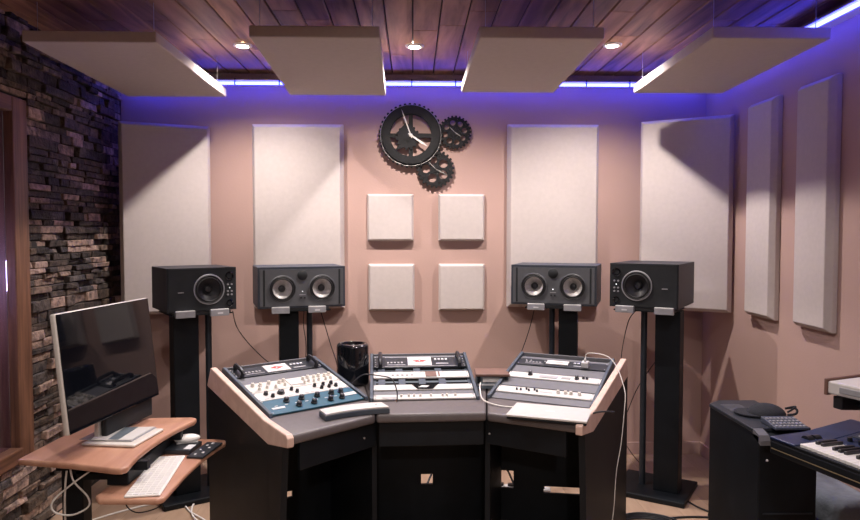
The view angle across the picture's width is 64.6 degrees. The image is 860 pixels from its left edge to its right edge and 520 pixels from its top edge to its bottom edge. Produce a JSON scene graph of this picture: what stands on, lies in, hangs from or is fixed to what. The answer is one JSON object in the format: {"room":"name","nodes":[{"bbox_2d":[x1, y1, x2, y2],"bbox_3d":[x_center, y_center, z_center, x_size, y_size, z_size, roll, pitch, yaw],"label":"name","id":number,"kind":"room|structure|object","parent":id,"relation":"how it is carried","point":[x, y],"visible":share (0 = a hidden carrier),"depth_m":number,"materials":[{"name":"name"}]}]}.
{"room":"studio","nodes":[
{"label":"studio","id":0,"kind":"room"},
{"bbox_2d":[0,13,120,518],"bbox_3d":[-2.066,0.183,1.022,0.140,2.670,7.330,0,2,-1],"label":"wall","id":1,"kind":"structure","parent":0,"point":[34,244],"depth_m":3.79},
{"bbox_2d":[0,92,34,474],"bbox_3d":[-2.059,0.128,2.732,0.120,1.800,1.450,0,2,-1],"label":"window","id":2,"kind":"structure","parent":1,"relation":"in","point":[16,368],"depth_m":3.34,"materials":[{"name":"brown wood"}]},
{"bbox_2d":[0,9,121,519],"bbox_3d":[-2.031,0.091,3.072,0.053,2.647,3.032,0,2,-1],"label":"stone wall","id":3,"kind":"structure","parent":0,"point":[41,76],"depth_m":3.72,"materials":[{"name":"grey stone"}]},
{"bbox_2d":[47,454,708,519],"bbox_3d":[-0.751,1.526,1.110,5.650,0.060,7.330,0,2,-1],"label":"floor","id":4,"kind":"structure","parent":0,"point":[689,472],"depth_m":3.83,"materials":[{"name":"beige laminate"}]},
{"bbox_2d":[18,417,225,519],"bbox_3d":[-1.298,1.077,2.747,0.781,0.702,0.707,0,2,-1],"label":"computer desk","id":5,"kind":"object","parent":4,"relation":"on","point":[121,467],"visible":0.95,"depth_m":2.62,"materials":[{"name":"brown wood"}]},
{"bbox_2d":[64,471,67,519],"bbox_3d":[-1.351,1.094,2.600,0.022,0.672,0.082,2,3,36],"label":"cable","id":6,"kind":"object","parent":5,"relation":"hanging from","point":[66,472],"visible":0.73,"depth_m":2.56,"materials":[{"name":"grey plastic"}]},
{"bbox_2d":[50,469,90,515],"bbox_3d":[-1.305,0.849,2.510,0.176,0.175,0.065,-1,3,-20],"label":"cable","id":7,"kind":"object","parent":5,"relation":"hanging from","point":[71,475],"visible":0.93,"depth_m":2.50,"materials":[{"name":"grey plastic"}]},
{"bbox_2d":[50,298,163,446],"bbox_3d":[-1.242,0.453,2.760,0.220,0.540,0.625,0,2,7],"label":"computer monitor","id":8,"kind":"object","parent":5,"relation":"on","point":[104,357],"visible":0.98,"depth_m":2.71,"materials":[{"name":"metal"}]},
{"bbox_2d":[79,427,156,441],"bbox_3d":[-1.272,0.707,2.776,0.231,0.006,0.194,0,2,3],"label":"monitor stand","id":9,"kind":"object","parent":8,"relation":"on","point":[126,433],"visible":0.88,"depth_m":2.75,"materials":[{"name":"silver metal"}]},
{"bbox_2d":[18,417,196,474],"bbox_3d":[-1.285,0.738,2.743,0.489,0.024,0.673,0,2,-1],"label":"tabletop","id":10,"kind":"object","parent":5,"relation":"attached to","point":[66,452],"depth_m":2.59,"materials":[{"name":"brown wood"}]},
{"bbox_2d":[126,503,162,512],"bbox_3d":[-1.031,0.887,2.462,0.145,0.053,0.018,0,2,-5],"label":"cable","id":11,"kind":"object","parent":5,"relation":"hanging from","point":[162,503],"visible":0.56,"depth_m":2.46,"materials":[{"name":"black plastic"}]},
{"bbox_2d":[124,455,184,497],"bbox_3d":[-1.052,0.828,2.620,0.124,0.010,0.430,0,2,-8],"label":"keyboard","id":12,"kind":"object","parent":5,"relation":"on","point":[152,482],"visible":0.95,"depth_m":2.57,"materials":[{"name":"white plastic"}]},
{"bbox_2d":[96,439,225,504],"bbox_3d":[-1.059,0.839,2.744,0.264,0.022,0.709,0,2,2],"label":"keyboard tray","id":13,"kind":"object","parent":5,"relation":"on","point":[114,494],"depth_m":2.51,"materials":[{"name":"brown wood"}]},
{"bbox_2d":[164,441,201,454],"bbox_3d":[-1.065,0.809,2.935,0.115,0.021,0.130,0,2,4],"label":"notepad","id":14,"kind":"object","parent":5,"relation":"on","point":[180,449],"visible":0.86,"depth_m":2.89,"materials":[{"name":"black plastic"}]},
{"bbox_2d":[174,434,199,444],"bbox_3d":[-1.062,0.780,2.974,0.110,0.037,0.060,-1,3,-21],"label":"computer mouse","id":15,"kind":"object","parent":14,"relation":"on","point":[187,438],"visible":0.9,"depth_m":2.96,"materials":[{"name":"white plastic"}]},
{"bbox_2d":[186,442,222,458],"bbox_3d":[-0.965,0.815,2.918,0.072,0.010,0.200,0,2,7],"label":"controller","id":16,"kind":"object","parent":5,"relation":"on","point":[207,448],"visible":1,"depth_m":2.90,"materials":[{"name":"black plastic"}]},
{"bbox_2d":[92,505,204,519],"bbox_3d":[-1.511,1.384,3.668,0.768,0.010,0.395,0,2,-1],"label":"cable","id":17,"kind":"object","parent":4,"relation":"on","point":[186,507],"visible":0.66,"depth_m":3.71,"materials":[{"name":"rubber"}]},
{"bbox_2d":[191,504,196,519],"bbox_3d":[-1.238,1.378,3.756,0.192,0.012,0.418,0,2,-1],"label":"cable","id":18,"kind":"object","parent":4,"relation":"on","point":[192,515],"visible":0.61,"depth_m":3.70,"materials":[{"name":"white plastic"}]},
{"bbox_2d":[159,308,231,511],"bbox_3d":[-1.398,0.825,3.995,0.420,1.102,0.410,-2,3,-34],"label":"speaker stand","id":19,"kind":"object","parent":4,"relation":"on","point":[183,325],"visible":0.72,"depth_m":3.90,"materials":[{"name":"black metal"}]},
{"bbox_2d":[152,265,235,313],"bbox_3d":[-1.380,0.161,3.976,0.385,0.245,0.377,-2,3,-34],"label":"monitor speaker","id":20,"kind":"object","parent":19,"relation":"on","point":[198,288],"visible":1,"depth_m":3.84},
{"bbox_2d":[232,310,268,361],"bbox_3d":[-1.109,0.584,4.283,0.295,0.563,0.122,-1,3,-31],"label":"cable","id":21,"kind":"object","parent":20,"relation":"hanging from","point":[232,310],"visible":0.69,"depth_m":4.30,"materials":[{"name":"grey plastic"}]},
{"bbox_2d":[271,306,330,360],"bbox_3d":[-0.835,0.817,4.261,0.420,1.096,0.410,-1,2,-16],"label":"speaker stand","id":22,"kind":"object","parent":4,"relation":"on","point":[288,318],"visible":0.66,"depth_m":4.16,"materials":[{"name":"black metal"}]},
{"bbox_2d":[253,264,344,308],"bbox_3d":[-0.818,0.157,4.224,0.520,0.245,0.357,-1,3,-19],"label":"monitor speaker","id":23,"kind":"object","parent":22,"relation":"on","point":[283,285],"visible":1,"depth_m":4.07},
{"bbox_2d":[303,312,305,357],"bbox_3d":[-0.798,0.631,4.342,0.026,0.663,0.027,0,2,-1],"label":"cable","id":24,"kind":"object","parent":22,"relation":"attached to","point":[303,312],"visible":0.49,"depth_m":4.34,"materials":[{"name":"black rubber"}]},
{"bbox_2d":[321,312,336,364],"bbox_3d":[-0.655,0.553,4.409,0.132,0.514,0.042,-1,3,-20],"label":"cable","id":25,"kind":"object","parent":22,"relation":"hanging from","point":[321,312],"visible":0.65,"depth_m":4.42,"materials":[{"name":"black rubber"}]},
{"bbox_2d":[207,351,627,519],"bbox_3d":[0.010,0.964,3.198,2.137,0.890,1.030,0,2,-8],"label":"desk","id":26,"kind":"object","parent":4,"relation":"on","point":[363,467],"visible":0.84,"depth_m":3.21,"materials":[{"name":"black wood"}]},
{"bbox_2d":[230,354,321,378],"bbox_3d":[-0.759,0.547,3.369,0.464,0.109,0.114,-2,3,-39],"label":"controller","id":27,"kind":"object","parent":26,"relation":"on","point":[241,373],"visible":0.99,"depth_m":3.35,"materials":[{"name":"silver metal"}]},
{"bbox_2d":[244,371,339,393],"bbox_3d":[-0.656,0.603,3.243,0.464,0.088,0.099,-2,3,-39],"label":"preamp","id":28,"kind":"object","parent":26,"relation":"on","point":[260,387],"visible":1,"depth_m":3.22,"materials":[{"name":"beige metal"}]},
{"bbox_2d":[253,380,348,401],"bbox_3d":[-0.599,0.618,3.173,0.464,0.068,0.085,-2,3,-39],"label":"compressor","id":29,"kind":"object","parent":26,"relation":"on","point":[292,391],"visible":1,"depth_m":3.15,"materials":[{"name":"white paint"}]},
{"bbox_2d":[261,387,363,415],"bbox_3d":[-0.530,0.633,3.088,0.464,0.054,0.128,-2,3,-39],"label":"equalizer","id":30,"kind":"object","parent":26,"relation":"on","point":[286,405],"visible":0.99,"depth_m":3.07,"materials":[{"name":"blue metal"}]},
{"bbox_2d":[337,341,368,386],"bbox_3d":[-0.401,0.535,3.531,0.166,0.214,0.166,0,2,-1],"label":"computer","id":31,"kind":"object","parent":26,"relation":"on","point":[352,356],"visible":0.92,"depth_m":3.46,"materials":[{"name":"black metal"}]},
{"bbox_2d":[319,402,389,420],"bbox_3d":[-0.330,0.651,2.941,0.290,0.032,0.116,-1,3,-26],"label":"wrist rest","id":32,"kind":"object","parent":26,"relation":"on","point":[344,411],"visible":1,"depth_m":2.92,"materials":[{"name":"metal"}]},
{"bbox_2d":[351,374,397,401],"bbox_3d":[-0.266,0.596,3.228,0.297,0.113,0.042,1,3,32],"label":"cable","id":33,"kind":"object","parent":26,"relation":"on","point":[362,374],"visible":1,"depth_m":3.21,"materials":[{"name":"black rubber"}]},
{"bbox_2d":[374,351,465,370],"bbox_3d":[-0.055,0.545,3.572,0.480,0.116,0.146,0,2,-5],"label":"controller","id":34,"kind":"object","parent":26,"relation":"on","point":[456,362],"visible":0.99,"depth_m":3.55,"materials":[{"name":"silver metal"}]},
{"bbox_2d":[374,371,468,380],"bbox_3d":[-0.044,0.602,3.434,0.480,0.071,0.075,0,2,-5],"label":"converter","id":35,"kind":"object","parent":26,"relation":"on","point":[427,375],"visible":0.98,"depth_m":3.42,"materials":[{"name":"white paint"}]},
{"bbox_2d":[374,383,472,391],"bbox_3d":[-0.033,0.627,3.299,0.480,0.041,0.054,0,2,-5],"label":"limiter","id":36,"kind":"object","parent":26,"relation":"on","point":[414,387],"visible":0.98,"depth_m":3.29,"materials":[{"name":"white paint"}]},
{"bbox_2d":[374,393,475,400],"bbox_3d":[-0.025,0.642,3.202,0.480,0.027,0.042,0,2,-5],"label":"controller","id":37,"kind":"object","parent":26,"relation":"on","point":[420,396],"visible":0.99,"depth_m":3.19,"materials":[{"name":"white paint"}]},
{"bbox_2d":[474,368,509,388],"bbox_3d":[0.314,0.606,3.467,0.170,0.078,0.150,0,2,1],"label":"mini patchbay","id":38,"kind":"object","parent":26,"relation":"on","point":[488,377],"visible":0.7,"depth_m":3.41,"materials":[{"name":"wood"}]},
{"bbox_2d":[479,382,512,407],"bbox_3d":[0.317,0.632,3.145,0.130,0.052,0.390,-2,3,-38],"label":"cable","id":39,"kind":"object","parent":26,"relation":"on","point":[480,382],"visible":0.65,"depth_m":3.10,"materials":[{"name":"white plastic"}]},
{"bbox_2d":[496,385,594,401],"bbox_3d":[0.541,0.629,3.216,0.464,0.044,0.063,1,3,25],"label":"mixer","id":40,"kind":"object","parent":26,"relation":"on","point":[570,395],"visible":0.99,"depth_m":3.20,"materials":[{"name":"white paint"}]},
{"bbox_2d":[506,402,591,425],"bbox_3d":[0.513,0.658,2.909,0.336,0.021,0.215,1,3,20],"label":"keyboard","id":41,"kind":"object","parent":26,"relation":"on","point":[519,411],"visible":0.9,"depth_m":2.87,"materials":[{"name":"white plastic"}]},
{"bbox_2d":[593,411,614,413],"bbox_3d":[0.736,0.652,2.904,0.108,0.021,0.018,0,2,-1],"label":"cable","id":42,"kind":"object","parent":41,"relation":"attached to","point":[596,411],"visible":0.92,"depth_m":2.90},
{"bbox_2d":[509,370,601,385],"bbox_3d":[0.614,0.600,3.372,0.464,0.082,0.068,1,3,25],"label":"audio interface","id":43,"kind":"object","parent":26,"relation":"on","point":[514,374],"visible":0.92,"depth_m":3.35,"materials":[{"name":"white paint"}]},
{"bbox_2d":[517,358,607,371],"bbox_3d":[0.683,0.563,3.520,0.464,0.073,0.085,1,3,25],"label":"controller","id":44,"kind":"object","parent":26,"relation":"on","point":[522,361],"visible":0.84,"depth_m":3.50,"materials":[{"name":"silver metal"}]},
{"bbox_2d":[581,359,588,367],"bbox_3d":[0.787,0.522,3.445,0.036,0.047,0.040,1,3,25],"label":"power adapter","id":45,"kind":"object","parent":44,"relation":"on","point":[584,364],"visible":1,"depth_m":3.43,"materials":[{"name":"white plastic"}]},
{"bbox_2d":[585,353,625,519],"bbox_3d":[0.857,0.933,3.316,0.110,0.924,0.314,0,2,-8],"label":"cable","id":46,"kind":"object","parent":26,"relation":"hanging from","point":[587,353],"visible":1,"depth_m":3.17,"materials":[{"name":"plastic"}]},
{"bbox_2d":[501,482,550,491],"bbox_3d":[0.541,1.351,4.024,0.340,0.050,0.056,0,2,11],"label":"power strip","id":47,"kind":"object","parent":4,"relation":"on","point":[546,489],"visible":0.23,"depth_m":4.02,"materials":[{"name":"white plastic"}]},
{"bbox_2d":[525,303,581,355],"bbox_3d":[0.823,0.811,4.349,0.420,1.101,0.410,1,2,16],"label":"speaker stand","id":48,"kind":"object","parent":4,"relation":"on","point":[568,313],"visible":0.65,"depth_m":4.25,"materials":[{"name":"black metal"}]},
{"bbox_2d":[511,262,600,306],"bbox_3d":[0.805,0.148,4.313,0.520,0.245,0.357,1,2,19],"label":"monitor speaker","id":49,"kind":"object","parent":48,"relation":"on","point":[540,283],"visible":1,"depth_m":4.16},
{"bbox_2d":[522,311,533,349],"bbox_3d":[0.624,0.525,4.501,0.151,0.462,0.043,1,2,15],"label":"cable","id":50,"kind":"object","parent":49,"relation":"hanging from","point":[533,311],"visible":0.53,"depth_m":4.50,"materials":[{"name":"black rubber"}]},
{"bbox_2d":[627,362,654,461],"bbox_3d":[1.401,0.954,4.421,0.069,0.794,0.334,-2,3,-45],"label":"cable","id":51,"kind":"object","parent":4,"relation":"on","point":[654,362],"visible":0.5,"depth_m":4.48,"materials":[{"name":"black plastic"}]},
{"bbox_2d":[626,512,676,519],"bbox_3d":[1.128,1.380,3.474,0.376,0.032,0.385,0,2,-1],"label":"cable coil","id":52,"kind":"object","parent":4,"relation":"on","point":[633,515],"visible":0.77,"depth_m":3.64,"materials":[{"name":"black rubber"}]},
{"bbox_2d":[613,305,697,507],"bbox_3d":[1.337,0.817,4.035,0.420,1.116,0.410,1,3,32],"label":"speaker stand","id":53,"kind":"object","parent":4,"relation":"on","point":[665,485],"visible":0.82,"depth_m":3.94,"materials":[{"name":"black metal"}]},
{"bbox_2d":[621,311,635,358],"bbox_3d":[1.236,0.584,4.274,0.059,0.563,0.136,-1,3,-25],"label":"cable","id":54,"kind":"object","parent":53,"relation":"hanging from","point":[634,311],"visible":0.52,"depth_m":4.32,"materials":[{"name":"black rubber"}]},
{"bbox_2d":[610,260,693,309],"bbox_3d":[1.329,0.140,4.060,0.385,0.252,0.467,1,3,32],"label":"monitor speaker","id":55,"kind":"object","parent":53,"relation":"on","point":[636,283],"visible":1,"depth_m":3.88},
{"bbox_2d":[672,516,707,517],"bbox_3d":[1.401,1.385,3.661,0.221,0.010,0.020,0,2,-1],"label":"cable","id":56,"kind":"object","parent":4,"relation":"on","point":[675,516],"visible":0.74,"depth_m":3.66,"materials":[{"name":"black plastic"}]},
{"bbox_2d":[688,500,707,511],"bbox_3d":[1.519,1.380,3.770,0.038,0.010,0.476,-1,3,-20],"label":"cable","id":57,"kind":"object","parent":4,"relation":"on","point":[688,500],"visible":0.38,"depth_m":3.79,"materials":[{"name":"black plastic"}]},
{"bbox_2d":[708,400,815,519],"bbox_3d":[1.439,1.018,2.949,0.299,0.803,0.521,0,2,-1],"label":"base cabinet","id":58,"kind":"object","parent":4,"relation":"on","point":[747,481],"depth_m":2.79,"materials":[{"name":"black laminate"}]},
{"bbox_2d":[761,416,808,429],"bbox_3d":[1.437,0.661,2.756,0.136,0.026,0.120,0,2,-1],"label":"controller","id":59,"kind":"object","parent":58,"relation":"on","point":[775,422],"visible":0.99,"depth_m":2.74,"materials":[{"name":"plastic"}]},
{"bbox_2d":[815,471,859,519],"bbox_3d":[1.766,1.203,3.117,0.226,0.420,0.580,0,2,-3],"label":"bag","id":60,"kind":"object","parent":4,"relation":"on","point":[835,500],"visible":0.3,"depth_m":2.89,"materials":[{"name":"grey fabric"}]},
{"bbox_2d":[833,396,859,409],"bbox_3d":[1.611,0.984,2.162,0.454,0.916,0.845,-1,2,-16],"label":"keyboard stand","id":61,"kind":"object","parent":4,"relation":"on","point":[839,402],"visible":0.82,"depth_m":2.53,"materials":[{"name":"black metal"}]},
{"bbox_2d":[770,419,859,488],"bbox_3d":[1.605,0.690,2.124,0.402,0.101,1.000,-1,2,-16],"label":"synthesizer","id":62,"kind":"object","parent":61,"relation":"on","point":[833,450],"visible":1,"depth_m":2.42,"materials":[{"name":"blue plastic"}]},
{"bbox_2d":[824,374,859,400],"bbox_3d":[1.836,0.484,2.167,0.339,0.077,1.000,-1,3,-23],"label":"white synthesizer","id":63,"kind":"object","parent":61,"relation":"on","point":[848,386],"visible":1,"depth_m":2.52,"materials":[{"name":"paint"}]},
{"bbox_2d":[121,72,705,441],"bbox_3d":[-0.042,0.007,4.695,4.050,2.720,0.120,0,2,-1],"label":"wall","id":64,"kind":"structure","parent":0,"point":[493,336],"depth_m":4.62,"materials":[{"name":"pink paint"}]},
{"bbox_2d":[118,121,210,313],"bbox_3d":[-1.702,-0.263,4.392,0.551,1.225,0.055,-1,3,-25],"label":"acoustic panel","id":65,"kind":"object","parent":64,"relation":"attached to","point":[165,197],"visible":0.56,"depth_m":4.35,"materials":[{"name":"beige fabric"}]},
{"bbox_2d":[252,124,344,307],"bbox_3d":[-0.885,-0.291,4.571,0.610,1.235,0.060,0,2,-1],"label":"acoustic panel","id":66,"kind":"object","parent":64,"relation":"attached to","point":[298,169],"visible":0.83,"depth_m":4.54,"materials":[{"name":"beige fabric"}]},
{"bbox_2d":[367,194,413,240],"bbox_3d":[-0.267,-0.286,4.594,0.312,0.318,0.045,0,2,-1],"label":"acoustic panel","id":67,"kind":"object","parent":64,"relation":"attached to","point":[390,217],"visible":1,"depth_m":4.57,"materials":[{"name":"beige fabric"}]},
{"bbox_2d":[368,264,414,310],"bbox_3d":[-0.261,0.185,4.614,0.312,0.318,0.045,0,2,-1],"label":"acoustic panel","id":68,"kind":"object","parent":64,"relation":"attached to","point":[391,286],"visible":1,"depth_m":4.59,"materials":[{"name":"beige fabric"}]},
{"bbox_2d":[378,103,471,187],"bbox_3d":[-0.032,-0.767,4.563,0.626,0.566,0.048,0,2,-3],"label":"wall clock","id":69,"kind":"object","parent":64,"relation":"attached to","point":[407,137],"visible":1,"depth_m":4.55,"materials":[{"name":"black metal"}]},
{"bbox_2d":[215,78,637,87],"bbox_3d":[-0.089,-1.175,4.534,3.910,0.042,0.101,0,2,-1],"label":"led strip","id":70,"kind":"object","parent":64,"relation":"attached to","point":[224,82],"visible":0.4,"depth_m":4.50,"materials":[{"name":"blue"}]},
{"bbox_2d":[438,194,483,240],"bbox_3d":[0.213,-0.287,4.606,0.312,0.318,0.045,0,2,-1],"label":"acoustic panel","id":71,"kind":"object","parent":64,"relation":"attached to","point":[460,216],"visible":1,"depth_m":4.58,"materials":[{"name":"beige fabric"}]},
{"bbox_2d":[439,264,483,309],"bbox_3d":[0.215,0.185,4.626,0.312,0.318,0.045,0,2,-1],"label":"acoustic panel","id":72,"kind":"object","parent":64,"relation":"attached to","point":[461,286],"visible":1,"depth_m":4.60,"materials":[{"name":"beige fabric"}]},
{"bbox_2d":[506,124,598,306],"bbox_3d":[0.833,-0.298,4.614,0.620,1.235,0.060,0,2,-1],"label":"acoustic panel","id":73,"kind":"object","parent":64,"relation":"attached to","point":[552,170],"visible":0.74,"depth_m":4.58,"materials":[{"name":"beige fabric"}]},
{"bbox_2d":[627,441,698,453],"bbox_3d":[-0.090,1.306,4.680,3.950,0.085,0.014,0,2,-1],"label":"baseboard","id":74,"kind":"structure","parent":64,"relation":"attached to","point":[688,447],"depth_m":4.71,"materials":[{"name":"pink paint"}]},
{"bbox_2d":[0,0,848,75],"bbox_3d":[-0.017,-1.133,1.029,4.319,0.060,7.350,0,2,-1],"label":"ceiling","id":75,"kind":"structure","parent":0,"point":[205,32],"depth_m":3.42,"materials":[{"name":"brown wood"}]},
{"bbox_2d":[22,3,225,96],"bbox_3d":[-1.552,-1.097,3.635,0.617,0.227,1.115,0,2,-1],"label":"ceiling panel","id":76,"kind":"object","parent":75,"relation":"hanging from","point":[131,63],"visible":1,"depth_m":3.40,"materials":[{"name":"beige fabric"}]},
{"bbox_2d":[233,42,251,48],"bbox_3d":[-1.063,-1.215,3.858,0.108,0.010,0.108,0,2,-1],"label":"recessed light","id":77,"kind":"object","parent":75,"relation":"in","point":[241,45],"visible":1,"depth_m":3.84,"materials":[{"name":"beige glass"}]},
{"bbox_2d":[249,0,385,95],"bbox_3d":[-0.538,-1.094,3.572,0.601,0.227,1.154,0,2,-1],"label":"ceiling panel","id":78,"kind":"object","parent":75,"relation":"hanging from","point":[307,60],"visible":1,"depth_m":3.30,"materials":[{"name":"beige fabric"}]},
{"bbox_2d":[405,43,423,48],"bbox_3d":[-0.088,-1.215,3.872,0.108,0.010,0.108,0,2,-1],"label":"recessed light","id":79,"kind":"object","parent":75,"relation":"in","point":[410,45],"visible":1,"depth_m":3.85,"materials":[{"name":"beige glass"}]},
{"bbox_2d":[461,0,603,92],"bbox_3d":[0.481,-1.093,3.538,0.565,0.227,1.056,0,2,-1],"label":"ceiling panel","id":80,"kind":"object","parent":75,"relation":"hanging from","point":[502,59],"visible":1,"depth_m":3.30,"materials":[{"name":"beige fabric"}]},
{"bbox_2d":[603,42,621,47],"bbox_3d":[1.033,-1.214,3.850,0.108,0.010,0.108,0,2,-1],"label":"recessed light","id":81,"kind":"object","parent":75,"relation":"in","point":[610,44],"visible":1,"depth_m":3.83,"materials":[{"name":"beige glass"}]},
{"bbox_2d":[634,0,830,93],"bbox_3d":[1.505,-1.093,3.552,0.538,0.227,1.080,0,2,-1],"label":"ceiling panel","id":82,"kind":"object","parent":75,"relation":"hanging from","point":[721,59],"visible":1,"depth_m":3.33,"materials":[{"name":"beige fabric"}]},
{"bbox_2d":[701,0,859,491],"bbox_3d":[2.033,0.153,1.133,0.120,2.720,7.350,0,2,-1],"label":"wall","id":83,"kind":"structure","parent":0,"point":[782,363],"depth_m":3.62,"materials":[{"name":"pink paint"}]},
{"bbox_2d":[639,114,734,312],"bbox_3d":[1.631,-0.289,4.358,0.567,1.230,0.055,1,3,32],"label":"acoustic panel","id":84,"kind":"object","parent":83,"relation":"attached to","point":[687,171],"visible":0.77,"depth_m":4.30,"materials":[{"name":"beige fabric"}]},
{"bbox_2d":[699,441,708,460],"bbox_3d":[1.967,1.452,1.125,0.014,0.085,7.230,0,2,-1],"label":"baseboard","id":85,"kind":"structure","parent":83,"relation":"attached to","point":[703,449],"depth_m":4.64,"materials":[{"name":"pink paint"}]},
{"bbox_2d":[744,95,782,320],"bbox_3d":[1.877,-0.286,3.845,0.055,1.225,0.300,0,2,-1],"label":"acoustic panel","id":86,"kind":"object","parent":83,"relation":"attached to","point":[765,118],"visible":1,"depth_m":3.76,"materials":[{"name":"beige fabric"}]},
{"bbox_2d":[793,73,842,333],"bbox_3d":[1.889,-0.266,3.335,0.055,1.218,0.300,0,2,-1],"label":"acoustic panel","id":87,"kind":"object","parent":83,"relation":"attached to","point":[819,110],"visible":1,"depth_m":3.27,"materials":[{"name":"beige fabric"}]},
{"bbox_2d":[803,0,859,27],"bbox_3d":[1.865,-1.126,3.364,0.100,0.037,2.320,0,2,-1],"label":"led strip","id":88,"kind":"object","parent":83,"relation":"attached to","point":[851,9],"visible":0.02,"depth_m":3.09,"materials":[{"name":"blue"}]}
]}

